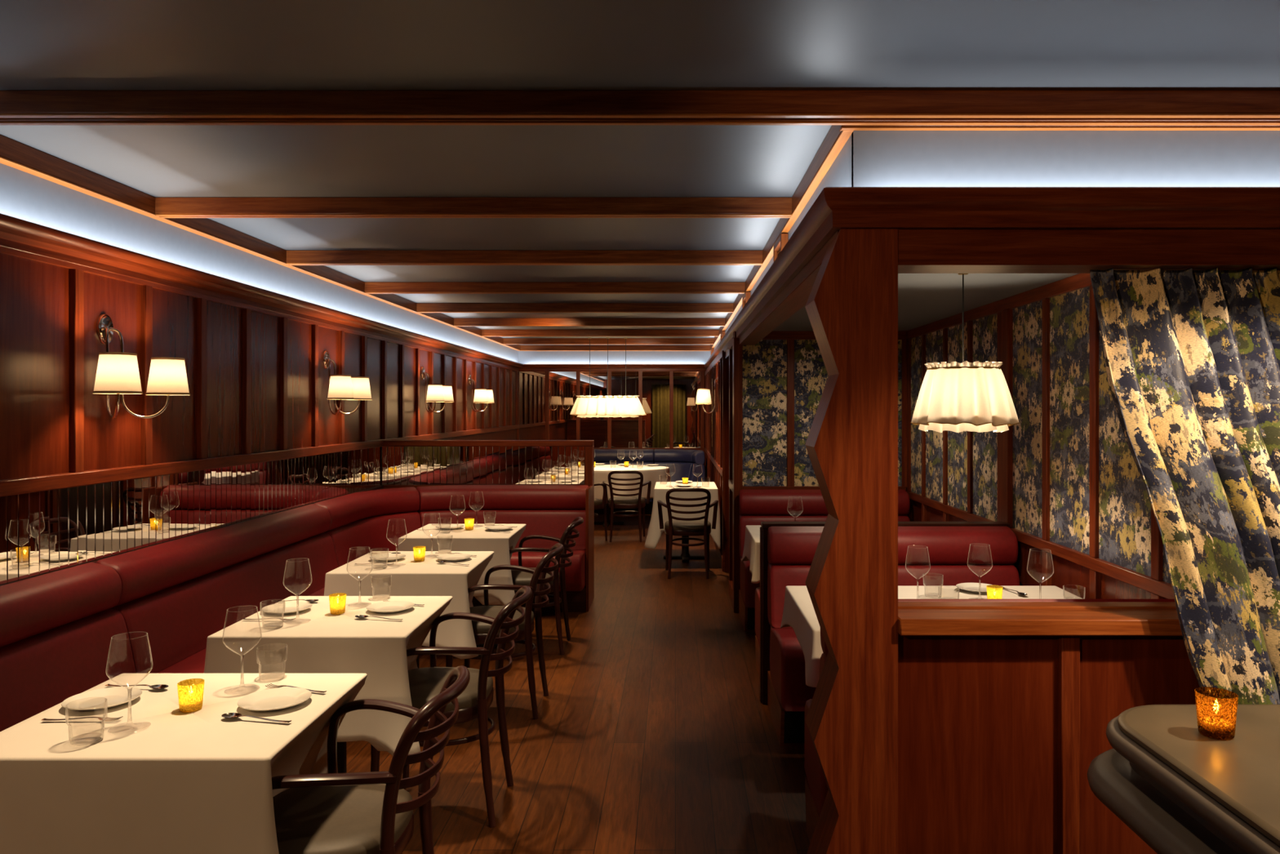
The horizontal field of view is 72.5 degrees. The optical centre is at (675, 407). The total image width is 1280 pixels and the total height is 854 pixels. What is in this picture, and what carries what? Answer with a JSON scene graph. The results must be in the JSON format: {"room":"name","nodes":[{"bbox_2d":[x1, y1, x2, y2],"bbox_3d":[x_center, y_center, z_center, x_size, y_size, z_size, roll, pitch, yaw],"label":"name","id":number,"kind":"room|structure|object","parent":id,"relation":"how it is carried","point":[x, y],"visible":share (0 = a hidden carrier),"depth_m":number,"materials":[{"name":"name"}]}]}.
{"room":"restaurant dining room","nodes":[
{"label":"restaurant dining room","id":0,"kind":"room"},
{"bbox_2d":[0,163,519,586],"bbox_3d":[-2.363,0.338,5.225,0.134,2.375,15.250,0,0,0],"label":"wall","id":1,"kind":"structure","parent":0,"point":[258,382],"depth_m":4.17,"materials":[{"name":"brown wood"}]},
{"bbox_2d":[92,313,190,419],"bbox_3d":[-2.206,-0.168,3.550,0.249,0.429,0.497,0,0,0],"label":"wall sconce","id":2,"kind":"object","parent":1,"relation":"attached to","point":[117,373],"visible":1,"depth_m":3.51,"materials":[{"name":"fabric"}]},
{"bbox_2d":[0,446,379,585],"bbox_3d":[-2.323,0.455,2.220,0.014,0.308,9.240,0,0,0],"label":"mirror","id":3,"kind":"object","parent":1,"relation":"attached to","point":[42,532],"visible":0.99,"depth_m":3.87,"materials":[{"name":"silver mirror"}]},
{"bbox_2d":[322,350,372,414],"bbox_3d":[-2.206,-0.168,5.800,0.249,0.429,0.497,0,0,0],"label":"wall sconce","id":4,"kind":"object","parent":1,"relation":"attached to","point":[340,387],"visible":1,"depth_m":5.75,"materials":[{"name":"fabric"}]},
{"bbox_2d":[0,213,705,371],"bbox_3d":[-0.927,-0.588,5.225,2.805,0.105,15.250,0,0,0],"label":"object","id":5,"kind":"structure","parent":1,"relation":"attached to","point":[11,228],"depth_m":4.17,"materials":[{"name":"brown wood"}]},
{"bbox_2d":[420,366,453,413],"bbox_3d":[-2.206,-0.168,8.020,0.249,0.429,0.497,0,0,0],"label":"wall sconce","id":6,"kind":"object","parent":1,"relation":"attached to","point":[436,393],"visible":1,"depth_m":7.94,"materials":[{"name":"fabric"}]},
{"bbox_2d":[468,373,494,412],"bbox_3d":[-2.206,-0.168,9.850,0.249,0.429,0.497,0,0,0],"label":"wall sconce","id":7,"kind":"object","parent":1,"relation":"attached to","point":[481,396],"visible":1,"depth_m":9.70,"materials":[{"name":"fabric"}]},
{"bbox_2d":[346,514,809,853],"bbox_3d":[0.350,1.525,5.275,5.700,0.001,15.550,0,0,0],"label":"floor","id":8,"kind":"structure","parent":0,"point":[652,733],"depth_m":3.94,"materials":[{"name":"brown wood"}]},
{"bbox_2d":[0,484,592,731],"bbox_3d":[-1.488,1.064,2.825,1.675,0.921,8.050,0,0,0],"label":"banquette","id":9,"kind":"object","parent":8,"relation":"on","point":[57,628],"visible":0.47,"depth_m":4.02,"materials":[{"name":"leather"}]},
{"bbox_2d":[337,742,346,773],"bbox_3d":[-1.282,1.155,3.297,0.620,0.741,0.626,0,0,0],"label":"dining table","id":10,"kind":"object","parent":8,"relation":"on","point":[341,746],"visible":0.08,"depth_m":3.28,"materials":[{"name":"brown wood"}]},
{"bbox_2d":[204,595,453,755],"bbox_3d":[-1.249,0.976,3.296,0.767,0.396,0.774,0,0,0],"label":"tablecloth","id":11,"kind":"object","parent":10,"relation":"on","point":[323,642],"visible":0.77,"depth_m":2.97,"materials":[{"name":"fabric"}]},
{"bbox_2d":[242,617,295,621],"bbox_3d":[-1.487,0.772,3.187,0.191,0.009,0.022,0,0,3],"label":"fork","id":12,"kind":"object","parent":11,"relation":"on","point":[285,620],"visible":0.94,"depth_m":3.19,"materials":[{"name":"metal"}]},
{"bbox_2d":[259,605,285,629],"bbox_3d":[-1.431,0.734,3.097,0.082,0.090,0.082,0,0,0],"label":"water tumbler","id":13,"kind":"object","parent":11,"relation":"on","point":[285,606],"visible":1,"depth_m":3.09,"materials":[{"name":"clear glass"}]},
{"bbox_2d":[261,601,311,613],"bbox_3d":[-1.487,0.770,3.337,0.178,0.016,0.178,0,0,0],"label":"plate","id":14,"kind":"object","parent":11,"relation":"on","point":[291,607],"visible":0.99,"depth_m":3.36,"materials":[{"name":"ceramic"}]},
{"bbox_2d":[271,599,318,602],"bbox_3d":[-1.522,0.771,3.490,0.190,0.010,0.033,0,0,3],"label":"spoon","id":15,"kind":"object","parent":11,"relation":"on","point":[307,600],"visible":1,"depth_m":3.49,"materials":[{"name":"metal"}]},
{"bbox_2d":[328,592,346,614],"bbox_3d":[-1.281,0.743,3.306,0.062,0.070,0.062,0,0,16],"label":"votive candle","id":16,"kind":"object","parent":11,"relation":"on","point":[337,602],"visible":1,"depth_m":3.28,"materials":[{"name":"yellow glass"}]},
{"bbox_2d":[355,614,403,620],"bbox_3d":[-1.092,0.771,3.204,0.190,0.010,0.033,0,0,12],"label":"spoon","id":17,"kind":"object","parent":11,"relation":"on","point":[358,615],"visible":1,"depth_m":3.20,"materials":[{"name":"metal"}]},
{"bbox_2d":[370,576,391,599],"bbox_3d":[-1.203,0.734,3.566,0.082,0.090,0.082,0,0,0],"label":"water tumbler","id":18,"kind":"object","parent":11,"relation":"on","point":[371,576],"visible":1,"depth_m":3.56,"materials":[{"name":"clear glass"}]},
{"bbox_2d":[365,600,414,613],"bbox_3d":[-1.097,0.770,3.355,0.178,0.016,0.178,0,0,0],"label":"plate","id":19,"kind":"object","parent":11,"relation":"on","point":[390,606],"visible":1,"depth_m":3.38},
{"bbox_2d":[271,665,470,853],"bbox_3d":[-0.829,1.116,2.271,0.573,0.821,0.570,0,0,0],"label":"armchair","id":20,"kind":"object","parent":8,"relation":"on","point":[331,812],"visible":0.94,"depth_m":2.20,"materials":[{"name":"wood"}]},
{"bbox_2d":[416,654,419,668],"bbox_3d":[-1.340,1.155,4.432,0.610,0.741,0.616,0,0,0],"label":"dining table","id":21,"kind":"object","parent":8,"relation":"on","point":[417,659],"visible":0.08,"depth_m":4.43,"materials":[{"name":"brown wood"}]},
{"bbox_2d":[324,551,493,658],"bbox_3d":[-1.306,0.981,4.433,0.757,0.407,0.760,0,0,0],"label":"tablecloth","id":22,"kind":"object","parent":21,"relation":"on","point":[428,577],"visible":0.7,"depth_m":4.11,"materials":[{"name":"fabric"}]},
{"bbox_2d":[371,549,388,568],"bbox_3d":[-1.439,0.734,4.245,0.082,0.090,0.082,0,0,0],"label":"water tumbler","id":23,"kind":"object","parent":22,"relation":"on","point":[388,549],"visible":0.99,"depth_m":4.24,"materials":[{"name":"clear glass"}]},
{"bbox_2d":[369,553,405,561],"bbox_3d":[-1.476,0.770,4.473,0.178,0.016,0.178,0,0,0],"label":"plate","id":24,"kind":"object","parent":22,"relation":"on","point":[392,557],"visible":0.98,"depth_m":4.50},
{"bbox_2d":[413,546,425,561],"bbox_3d":[-1.305,0.743,4.441,0.062,0.070,0.062,0,0,31],"label":"votive candle","id":25,"kind":"object","parent":22,"relation":"on","point":[419,552],"visible":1,"depth_m":4.42,"materials":[{"name":"yellow glass"}]},
{"bbox_2d":[437,560,469,564],"bbox_3d":[-1.107,0.771,4.333,0.190,0.010,0.033,0,0,24],"label":"spoon","id":26,"kind":"object","parent":22,"relation":"on","point":[440,562],"visible":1,"depth_m":4.34,"materials":[{"name":"metal"}]},
{"bbox_2d":[435,553,471,561],"bbox_3d":[-1.136,0.770,4.473,0.178,0.016,0.178,0,0,0],"label":"plate","id":27,"kind":"object","parent":22,"relation":"on","point":[451,557],"visible":1,"depth_m":4.50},
{"bbox_2d":[370,586,532,827],"bbox_3d":[-0.839,1.116,3.351,0.573,0.821,0.570,0,0,0],"label":"armchair","id":28,"kind":"object","parent":8,"relation":"on","point":[424,683],"visible":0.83,"depth_m":3.22,"materials":[{"name":"wood"}]},
{"bbox_2d":[453,644,497,657],"bbox_3d":[-1.353,1.155,5.551,0.603,0.741,0.618,0,0,0],"label":"dining table","id":29,"kind":"object","parent":8,"relation":"on","point":[477,645],"visible":0.14,"depth_m":5.52,"materials":[{"name":"brown wood"}]},
{"bbox_2d":[397,524,526,605],"bbox_3d":[-1.322,0.982,5.551,0.747,0.407,0.760,0,0,0],"label":"tablecloth","id":30,"kind":"object","parent":29,"relation":"on","point":[478,539],"visible":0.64,"depth_m":5.23,"materials":[{"name":"fabric"}]},
{"bbox_2d":[435,524,463,529],"bbox_3d":[-1.455,0.770,5.622,0.178,0.016,0.178,0,0,0],"label":"plate","id":31,"kind":"object","parent":30,"relation":"on","point":[448,526],"visible":0.98,"depth_m":5.66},
{"bbox_2d":[449,494,465,532],"bbox_3d":[-1.377,0.666,5.508,0.097,0.225,0.097,0,0,24],"label":"wine glass","id":32,"kind":"object","parent":30,"relation":"on","point":[453,531],"visible":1,"depth_m":5.51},
{"bbox_2d":[464,518,474,529],"bbox_3d":[-1.319,0.743,5.576,0.062,0.070,0.062,0,0,-43],"label":"votive candle","id":33,"kind":"object","parent":30,"relation":"on","point":[468,522],"visible":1,"depth_m":5.55,"materials":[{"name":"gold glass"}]},
{"bbox_2d":[484,524,513,530],"bbox_3d":[-1.127,0.770,5.571,0.178,0.016,0.178,0,0,0],"label":"plate","id":34,"kind":"object","parent":30,"relation":"on","point":[500,527],"visible":0.99,"depth_m":5.60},
{"bbox_2d":[380,440,594,599],"bbox_3d":[-1.490,0.891,6.915,1.676,1.268,0.139,0,0,0],"label":"wall","id":35,"kind":"structure","parent":8,"relation":"on","point":[403,463],"depth_m":6.86,"materials":[{"name":"brown wood"}]},
{"bbox_2d":[445,542,564,719],"bbox_3d":[-0.857,1.116,4.451,0.573,0.821,0.570,0,0,0],"label":"armchair","id":36,"kind":"object","parent":8,"relation":"on","point":[481,629],"visible":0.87,"depth_m":4.32,"materials":[{"name":"wood"}]},
{"bbox_2d":[490,516,583,654],"bbox_3d":[-0.872,1.116,5.561,0.573,0.821,0.570,0,0,0],"label":"armchair","id":37,"kind":"object","parent":8,"relation":"on","point":[519,578],"visible":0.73,"depth_m":5.43,"materials":[{"name":"wood"}]},
{"bbox_2d":[594,483,607,541],"bbox_3d":[-1.105,1.116,9.922,0.570,0.821,0.573,0,0,38],"label":"armchair","id":38,"kind":"object","parent":8,"relation":"on","point":[599,504],"visible":0.16,"depth_m":9.89,"materials":[{"name":"wood"}]},
{"bbox_2d":[594,499,623,526],"bbox_3d":[-0.900,1.155,11.420,1.600,0.741,1.080,0,0,0],"label":"dining table","id":39,"kind":"object","parent":8,"relation":"on","point":[608,521],"visible":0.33,"depth_m":11.39,"materials":[{"name":"brown wood"}]},
{"bbox_2d":[594,464,671,499],"bbox_3d":[-0.892,0.963,11.407,1.744,0.369,1.232,0,0,0],"label":"tablecloth","id":40,"kind":"object","parent":39,"relation":"on","point":[653,473],"visible":0.45,"depth_m":10.97,"materials":[{"name":"fabric"}]},
{"bbox_2d":[602,470,651,542],"bbox_3d":[-0.566,1.116,10.076,0.570,0.821,0.573,0,0,0],"label":"armchair","id":41,"kind":"object","parent":8,"relation":"on","point":[621,501],"visible":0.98,"depth_m":9.93,"materials":[{"name":"wood"}]},
{"bbox_2d":[594,448,705,514],"bbox_3d":[-0.938,1.064,12.297,2.727,0.921,1.073,0,0,0],"label":"bench","id":42,"kind":"object","parent":8,"relation":"on","point":[682,463],"visible":0.28,"depth_m":12.64,"materials":[{"name":"blue leather"}]},
{"bbox_2d":[663,535,704,562],"bbox_3d":[0.100,1.155,8.810,0.540,0.741,0.720,0,0,0],"label":"dining table","id":43,"kind":"object","parent":8,"relation":"on","point":[685,556],"visible":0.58,"depth_m":8.78,"materials":[{"name":"brown wood"}]},
{"bbox_2d":[644,481,720,548],"bbox_3d":[0.063,1.062,8.811,0.738,0.568,0.988,0,0,0],"label":"tablecloth","id":44,"kind":"object","parent":43,"relation":"on","point":[654,534],"visible":0.7,"depth_m":8.41,"materials":[{"name":"fabric"}]},
{"bbox_2d":[675,484,693,486],"bbox_3d":[0.086,0.770,8.637,0.178,0.016,0.178,0,0,0],"label":"plate","id":45,"kind":"object","parent":44,"relation":"on","point":[678,485],"visible":1,"depth_m":8.68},
{"bbox_2d":[682,477,688,484],"bbox_3d":[0.100,0.743,8.851,0.062,0.070,0.062,0,0,-29],"label":"votive candle","id":46,"kind":"object","parent":44,"relation":"on","point":[685,480],"visible":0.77,"depth_m":8.83,"materials":[{"name":"glass"}]},
{"bbox_2d":[657,488,718,578],"bbox_3d":[0.114,1.116,7.947,0.570,0.821,0.573,0,0,0],"label":"armchair","id":47,"kind":"object","parent":8,"relation":"on","point":[681,526],"visible":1,"depth_m":7.81,"materials":[{"name":"wood"}]},
{"bbox_2d":[755,586,759,679],"bbox_3d":[1.088,1.064,4.885,1.234,0.921,0.630,0,0,0],"label":"bench","id":48,"kind":"object","parent":8,"relation":"on","point":[757,589],"visible":0.06,"depth_m":4.98,"materials":[{"name":"leather"}]},
{"bbox_2d":[738,489,910,631],"bbox_3d":[1.088,1.064,6.161,1.234,0.921,0.630,0,0,0],"label":"bench","id":49,"kind":"object","parent":8,"relation":"on","point":[755,506],"visible":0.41,"depth_m":6.33,"materials":[{"name":"leather"}]},
{"bbox_2d":[804,228,897,853],"bbox_3d":[0.523,0.500,2.612,0.243,2.050,0.175,0,0,0],"label":"post","id":50,"kind":"object","parent":8,"relation":"on","point":[851,306],"visible":0.98,"depth_m":2.52,"materials":[{"name":"brown wood"}]},
{"bbox_2d":[760,521,1014,704],"bbox_3d":[1.095,1.060,4.522,1.310,0.930,0.100,0,0,0],"label":"divider","id":51,"kind":"object","parent":8,"relation":"on","point":[765,627],"visible":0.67,"depth_m":4.48,"materials":[{"name":"brown wood"}]},
{"bbox_2d":[767,526,1019,746],"bbox_3d":[1.088,1.064,4.159,1.234,0.921,0.630,0,0,0],"label":"bench","id":52,"kind":"object","parent":8,"relation":"on","point":[791,550],"visible":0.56,"depth_m":4.33,"materials":[{"name":"leather"}]},
{"bbox_2d":[804,599,1174,843],"bbox_3d":[1.088,1.064,2.970,1.234,0.921,0.479,0,0,0],"label":"bench","id":53,"kind":"object","parent":8,"relation":"on","point":[816,788],"visible":0.11,"depth_m":2.89,"materials":[{"name":"wood"}]},
{"bbox_2d":[897,601,1201,853],"bbox_3d":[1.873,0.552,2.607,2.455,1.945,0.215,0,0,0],"label":"wall","id":54,"kind":"structure","parent":8,"relation":"on","point":[1006,708],"depth_m":2.58,"materials":[{"name":"brown wood"}]},
{"bbox_2d":[1087,704,1279,853],"bbox_3d":[1.658,1.035,0.517,1.884,0.980,2.275,0,0,0],"label":"countertop","id":55,"kind":"structure","parent":8,"relation":"on","point":[1181,789],"depth_m":1.36,"materials":[{"name":"stone"}]},
{"bbox_2d":[1194,686,1238,740],"bbox_3d":[0.900,0.509,1.451,0.062,0.070,0.062,0,0,0],"label":"votive candle","id":56,"kind":"object","parent":55,"relation":"on","point":[1213,724],"visible":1,"depth_m":1.44,"materials":[{"name":"orange glass"}]},
{"bbox_3d":[-1.288,1.154,2.255,0.667,0.741,0.606,0,0,0],"label":"dining table","id":57,"kind":"object","parent":8,"relation":"on","visible":0},
{"bbox_2d":[0,673,367,853],"bbox_3d":[-1.254,0.976,2.253,0.816,0.396,0.756,0,0,0],"label":"tablecloth","id":58,"kind":"object","parent":57,"relation":"on","point":[199,781],"visible":0.87,"depth_m":1.94,"materials":[{"name":"fabric"}]},
{"bbox_2d":[40,715,123,721],"bbox_3d":[-1.475,0.772,2.165,0.191,0.009,0.022,0,0,-1],"label":"fork","id":59,"kind":"object","parent":58,"relation":"on","point":[112,719],"visible":0.99,"depth_m":2.16,"materials":[{"name":"metal"}]},
{"bbox_2d":[65,702,107,746],"bbox_3d":[-1.375,0.734,2.036,0.082,0.090,0.082,0,0,0],"label":"water tumbler","id":60,"kind":"object","parent":58,"relation":"on","point":[95,741],"visible":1,"depth_m":2.02,"materials":[{"name":"clear glass"}]},
{"bbox_2d":[61,686,142,710],"bbox_3d":[-1.508,0.770,2.294,0.178,0.016,0.178,0,0,0],"label":"plate","id":61,"kind":"object","parent":58,"relation":"on","point":[95,700],"visible":1,"depth_m":2.31,"materials":[{"name":"ceramic"}]},
{"bbox_2d":[106,633,152,733],"bbox_3d":[-1.327,0.666,2.119,0.097,0.225,0.097,0,0,24],"label":"wine glass","id":62,"kind":"object","parent":58,"relation":"on","point":[131,722],"visible":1,"depth_m":2.14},
{"bbox_2d":[106,633,152,687],"bbox_3d":[-1.327,0.617,2.119,0.097,0.128,0.097,0,0,0],"label":"bowl","id":63,"kind":"object","parent":62,"relation":"on","point":[147,633],"depth_m":2.10,"materials":[{"name":"clear glass"}]},
{"bbox_2d":[104,684,168,689],"bbox_3d":[-1.494,0.771,2.417,0.190,0.010,0.033,0,0,9],"label":"spoon","id":64,"kind":"object","parent":58,"relation":"on","point":[161,686],"visible":0.98,"depth_m":2.42,"materials":[{"name":"metal"}]},
{"bbox_2d":[177,678,204,711],"bbox_3d":[-1.252,0.743,2.253,0.062,0.070,0.062,0,0,0],"label":"votive candle","id":65,"kind":"object","parent":58,"relation":"on","point":[186,699],"visible":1,"depth_m":2.23,"materials":[{"name":"glass"}]},
{"bbox_2d":[222,608,262,689],"bbox_3d":[-1.195,0.666,2.405,0.097,0.225,0.097,0,0,24],"label":"wine glass","id":66,"kind":"object","parent":58,"relation":"on","point":[237,686],"visible":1,"depth_m":2.42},
{"bbox_2d":[222,608,262,653],"bbox_3d":[-1.195,0.617,2.405,0.097,0.128,0.097,0,0,0],"label":"bowl","id":67,"kind":"object","parent":66,"relation":"on","point":[257,609],"depth_m":2.39,"materials":[{"name":"clear glass"}]},
{"bbox_2d":[221,712,291,722],"bbox_3d":[-1.043,0.771,2.167,0.190,0.010,0.033,0,0,12],"label":"spoon","id":68,"kind":"object","parent":58,"relation":"on","point":[228,715],"visible":1,"depth_m":2.17,"materials":[{"name":"metal"}]},
{"bbox_2d":[256,649,287,681],"bbox_3d":[-1.162,0.734,2.511,0.082,0.090,0.082,0,0,0],"label":"water tumbler","id":69,"kind":"object","parent":58,"relation":"on","point":[284,661],"visible":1,"depth_m":2.50,"materials":[{"name":"clear glass"}]},
{"bbox_2d":[237,687,311,711],"bbox_3d":[-1.052,0.770,2.290,0.178,0.016,0.178,0,0,0],"label":"plate","id":70,"kind":"object","parent":58,"relation":"on","point":[273,699],"visible":1,"depth_m":2.31,"materials":[{"name":"ceramic"}]},
{"bbox_2d":[265,683,326,693],"bbox_3d":[-1.045,0.772,2.401,0.191,0.009,0.022,0,0,17],"label":"fork","id":71,"kind":"object","parent":58,"relation":"on","point":[273,686],"visible":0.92,"depth_m":2.41,"materials":[{"name":"metal"}]},
{"bbox_3d":[1.077,1.154,3.445,1.130,0.741,0.730,0,0,0],"label":"dining table","id":72,"kind":"object","parent":8,"relation":"on","visible":0},
{"bbox_2d":[780,586,1083,687],"bbox_3d":[1.075,0.876,3.446,1.233,0.197,0.816,0,0,0],"label":"tablecloth","id":73,"kind":"object","parent":72,"relation":"on","point":[798,613],"visible":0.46,"depth_m":3.60,"materials":[{"name":"fabric"}]},
{"bbox_2d":[923,575,943,598],"bbox_3d":[1.063,0.734,3.596,0.082,0.090,0.082,0,0,0],"label":"water tumbler","id":74,"kind":"object","parent":73,"relation":"on","point":[943,575],"visible":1,"depth_m":3.58,"materials":[{"name":"clear glass"}]},
{"bbox_2d":[955,582,998,592],"bbox_3d":[1.288,0.770,3.714,0.178,0.016,0.178,0,0,0],"label":"plate","id":75,"kind":"object","parent":73,"relation":"on","point":[970,587],"visible":0.83,"depth_m":3.75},
{"bbox_2d":[986,585,1003,599],"bbox_3d":[1.266,0.743,3.457,0.062,0.070,0.062,0,0,-36],"label":"votive candle","id":76,"kind":"object","parent":73,"relation":"on","point":[992,593],"visible":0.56,"depth_m":3.44,"materials":[{"name":"glass"}]},
{"bbox_2d":[999,586,1027,595],"bbox_3d":[1.425,0.771,3.677,0.033,0.010,0.190,0,0,-9],"label":"spoon","id":77,"kind":"object","parent":73,"relation":"on","point":[1018,593],"visible":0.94,"depth_m":3.63,"materials":[{"name":"metal"}]},
{"bbox_3d":[1.070,1.154,5.440,1.120,0.741,0.680,0,0,0],"label":"dining table","id":78,"kind":"object","parent":8,"relation":"on","visible":0},
{"bbox_2d":[742,524,761,583],"bbox_3d":[1.068,0.901,5.440,1.257,0.245,0.772,0,0,0],"label":"tablecloth","id":79,"kind":"object","parent":78,"relation":"on","point":[751,552],"visible":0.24,"depth_m":5.26,"materials":[{"name":"fabric"}]},
{"bbox_2d":[516,351,711,481],"bbox_3d":[-0.265,0.338,12.885,4.330,2.375,0.130,0,0,0],"label":"wall","id":80,"kind":"structure","parent":0,"point":[673,419],"depth_m":12.84,"materials":[{"name":"brown wood"}]},
{"bbox_2d":[0,0,1279,345],"bbox_3d":[0.350,-0.945,5.275,5.700,0.050,15.550,0,0,0],"label":"ceiling","id":81,"kind":"structure","parent":0,"point":[45,44],"depth_m":2.40,"materials":[{"name":"paint"}]},
{"bbox_2d":[0,134,520,351],"bbox_3d":[-2.307,-0.880,5.225,0.077,0.080,15.250,0,0,0],"label":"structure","id":82,"kind":"structure","parent":81,"relation":"attached to","point":[15,154],"depth_m":3.85,"materials":[{"name":"brown wood"}]},
{"bbox_2d":[155,196,791,217],"bbox_3d":[-0.880,-0.880,3.828,2.784,0.080,0.056,0,0,0],"label":"ceiling beam","id":83,"kind":"structure","parent":81,"relation":"attached to","point":[165,206],"depth_m":3.80,"materials":[{"name":"brown wood"}]},
{"bbox_2d":[286,249,762,265],"bbox_3d":[-0.880,-0.880,5.108,2.784,0.080,0.056,0,0,0],"label":"ceiling beam","id":84,"kind":"structure","parent":81,"relation":"attached to","point":[294,257],"depth_m":5.08,"materials":[{"name":"brown wood"}]},
{"bbox_2d":[364,281,745,293],"bbox_3d":[-0.880,-0.880,6.388,2.784,0.080,0.056,0,0,0],"label":"ceiling beam","id":85,"kind":"structure","parent":81,"relation":"attached to","point":[371,287],"depth_m":6.36,"materials":[{"name":"brown wood"}]},
{"bbox_2d":[416,302,733,312],"bbox_3d":[-0.880,-0.880,7.668,2.784,0.080,0.056,0,0,0],"label":"ceiling beam","id":86,"kind":"structure","parent":81,"relation":"attached to","point":[420,307],"depth_m":7.64,"materials":[{"name":"brown wood"}]},
{"bbox_2d":[453,318,724,326],"bbox_3d":[-0.880,-0.880,8.948,2.784,0.080,0.056,0,0,0],"label":"ceiling beam","id":87,"kind":"structure","parent":81,"relation":"attached to","point":[457,322],"depth_m":8.92,"materials":[{"name":"brown wood"}]},
{"bbox_2d":[481,328,719,336],"bbox_3d":[-0.880,-0.880,10.228,2.784,0.080,0.056,0,0,0],"label":"ceiling beam","id":88,"kind":"structure","parent":81,"relation":"attached to","point":[485,332],"depth_m":10.20,"materials":[{"name":"brown wood"}]},
{"bbox_2d":[569,337,645,417],"bbox_3d":[-0.878,-0.396,11.397,0.987,1.045,0.437,0,0,0],"label":"pendant lamp","id":89,"kind":"object","parent":81,"relation":"hanging from","point":[588,406],"visible":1,"depth_m":11.24,"materials":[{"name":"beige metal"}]},
{"bbox_2d":[502,337,714,344],"bbox_3d":[-0.880,-0.880,11.508,2.784,0.080,0.056,0,0,0],"label":"ceiling beam","id":90,"kind":"structure","parent":81,"relation":"attached to","point":[505,340],"depth_m":11.48,"materials":[{"name":"brown wood"}]},
{"bbox_2d":[520,345,710,351],"bbox_3d":[-0.880,-0.880,12.788,2.784,0.080,0.056,0,0,0],"label":"ceiling beam","id":91,"kind":"structure","parent":81,"relation":"attached to","point":[523,348],"depth_m":12.76,"materials":[{"name":"brown wood"}]},
{"bbox_2d":[0,89,1279,131],"bbox_3d":[0.393,-0.880,2.595,5.415,0.080,0.150,0,0,0],"label":"ceiling beam","id":92,"kind":"structure","parent":81,"relation":"attached to","point":[850,109],"depth_m":2.52,"materials":[{"name":"brown wood"}]},
{"bbox_2d":[710,124,853,351],"bbox_3d":[0.539,-0.880,7.745,0.062,0.080,10.210,0,0,0],"label":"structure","id":93,"kind":"structure","parent":81,"relation":"attached to","point":[834,140],"depth_m":3.53,"materials":[{"name":"brown wood"}]},
{"bbox_2d":[705,337,733,604],"bbox_3d":[0.499,0.495,9.735,0.126,2.060,6.230,0,0,0],"label":"wall","id":94,"kind":"structure","parent":0,"point":[718,456],"depth_m":8.12,"materials":[{"name":"brown wood"}]},
{"bbox_2d":[695,377,717,413],"bbox_3d":[0.338,-0.153,9.220,0.249,0.429,0.497,0,0,0],"label":"wall sconce","id":95,"kind":"object","parent":94,"relation":"attached to","point":[703,395],"visible":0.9,"depth_m":9.00,"materials":[{"name":"fabric"}]},
{"bbox_2d":[711,378,712,446],"bbox_3d":[0.456,0.073,10.558,0.017,0.863,0.372,0,0,0],"label":"mosaic panel","id":96,"kind":"object","parent":94,"relation":"attached to","point":[712,379],"visible":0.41,"depth_m":10.61,"materials":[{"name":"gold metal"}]},
{"bbox_2d":[714,132,853,349],"bbox_3d":[0.555,-0.708,7.748,0.030,0.285,10.204,0,0,0],"label":"wall","id":97,"kind":"structure","parent":0,"point":[839,174],"depth_m":2.97,"materials":[{"name":"paint"}]},
{"bbox_2d":[742,291,750,308],"bbox_3d":[0.522,-0.735,6.420,0.035,0.200,0.320,0,0,0],"label":"air vent","id":98,"kind":"object","parent":97,"relation":"in","point":[746,296],"visible":0.3,"depth_m":6.26,"materials":[{"name":"brown wood"}]},
{"bbox_2d":[773,233,788,262],"bbox_3d":[0.522,-0.735,4.330,0.035,0.200,0.320,0,0,0],"label":"air vent","id":99,"kind":"object","parent":97,"relation":"in","point":[783,239],"visible":0.28,"depth_m":4.25,"materials":[{"name":"brown wood"}]},
{"bbox_2d":[732,330,906,613],"bbox_3d":[1.093,0.465,6.558,1.315,2.120,0.145,0,0,0],"label":"wall","id":100,"kind":"structure","parent":0,"point":[779,381],"depth_m":6.51,"materials":[{"name":"multicoloured paper"}]},
{"bbox_2d":[773,273,1078,330],"bbox_3d":[1.163,-0.589,4.610,1.175,0.032,3.880,0,0,0],"label":"ceiling","id":101,"kind":"structure","parent":0,"point":[923,299],"depth_m":4.37,"materials":[{"name":"paint"}]},
{"bbox_2d":[910,273,1019,432],"bbox_3d":[1.211,-0.235,3.646,0.429,0.674,0.438,0,0,0],"label":"pendant lamp","id":102,"kind":"object","parent":101,"relation":"hanging from","point":[956,397],"visible":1,"depth_m":3.51,"materials":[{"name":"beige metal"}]},
{"bbox_2d":[739,228,1279,345],"bbox_3d":[1.788,-0.495,7.690,2.625,0.160,10.320,0,0,0],"label":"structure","id":103,"kind":"structure","parent":0,"point":[920,251],"depth_m":2.53,"materials":[{"name":"brown wood"}]},
{"bbox_2d":[704,186,1279,369],"bbox_3d":[1.761,-0.575,7.663,2.678,0.110,10.373,0,0,0],"label":"header beam","id":104,"kind":"structure","parent":103,"relation":"attached to","point":[835,209],"depth_m":2.51,"materials":[{"name":"brown wood"}]},
{"bbox_2d":[1089,267,1279,704],"bbox_3d":[1.714,0.406,2.491,0.954,1.639,0.251,0,0,0],"label":"curtain","id":105,"kind":"object","parent":103,"relation":"hanging from","point":[1192,357],"visible":0.86,"depth_m":2.44,"materials":[{"name":"fabric"}]},
{"bbox_2d":[906,273,1174,599],"bbox_3d":[1.783,0.465,4.625,0.134,2.120,3.990,0,0,0],"label":"wall","id":106,"kind":"structure","parent":0,"point":[1065,478],"depth_m":4.05,"materials":[{"name":"fabric"}]},
{"bbox_2d":[851,130,1279,186],"bbox_3d":[1.820,-0.708,2.655,2.560,0.285,0.030,0,0,0],"label":"wall","id":107,"kind":"structure","parent":0,"point":[881,158],"depth_m":2.64,"materials":[{"name":"paint"}]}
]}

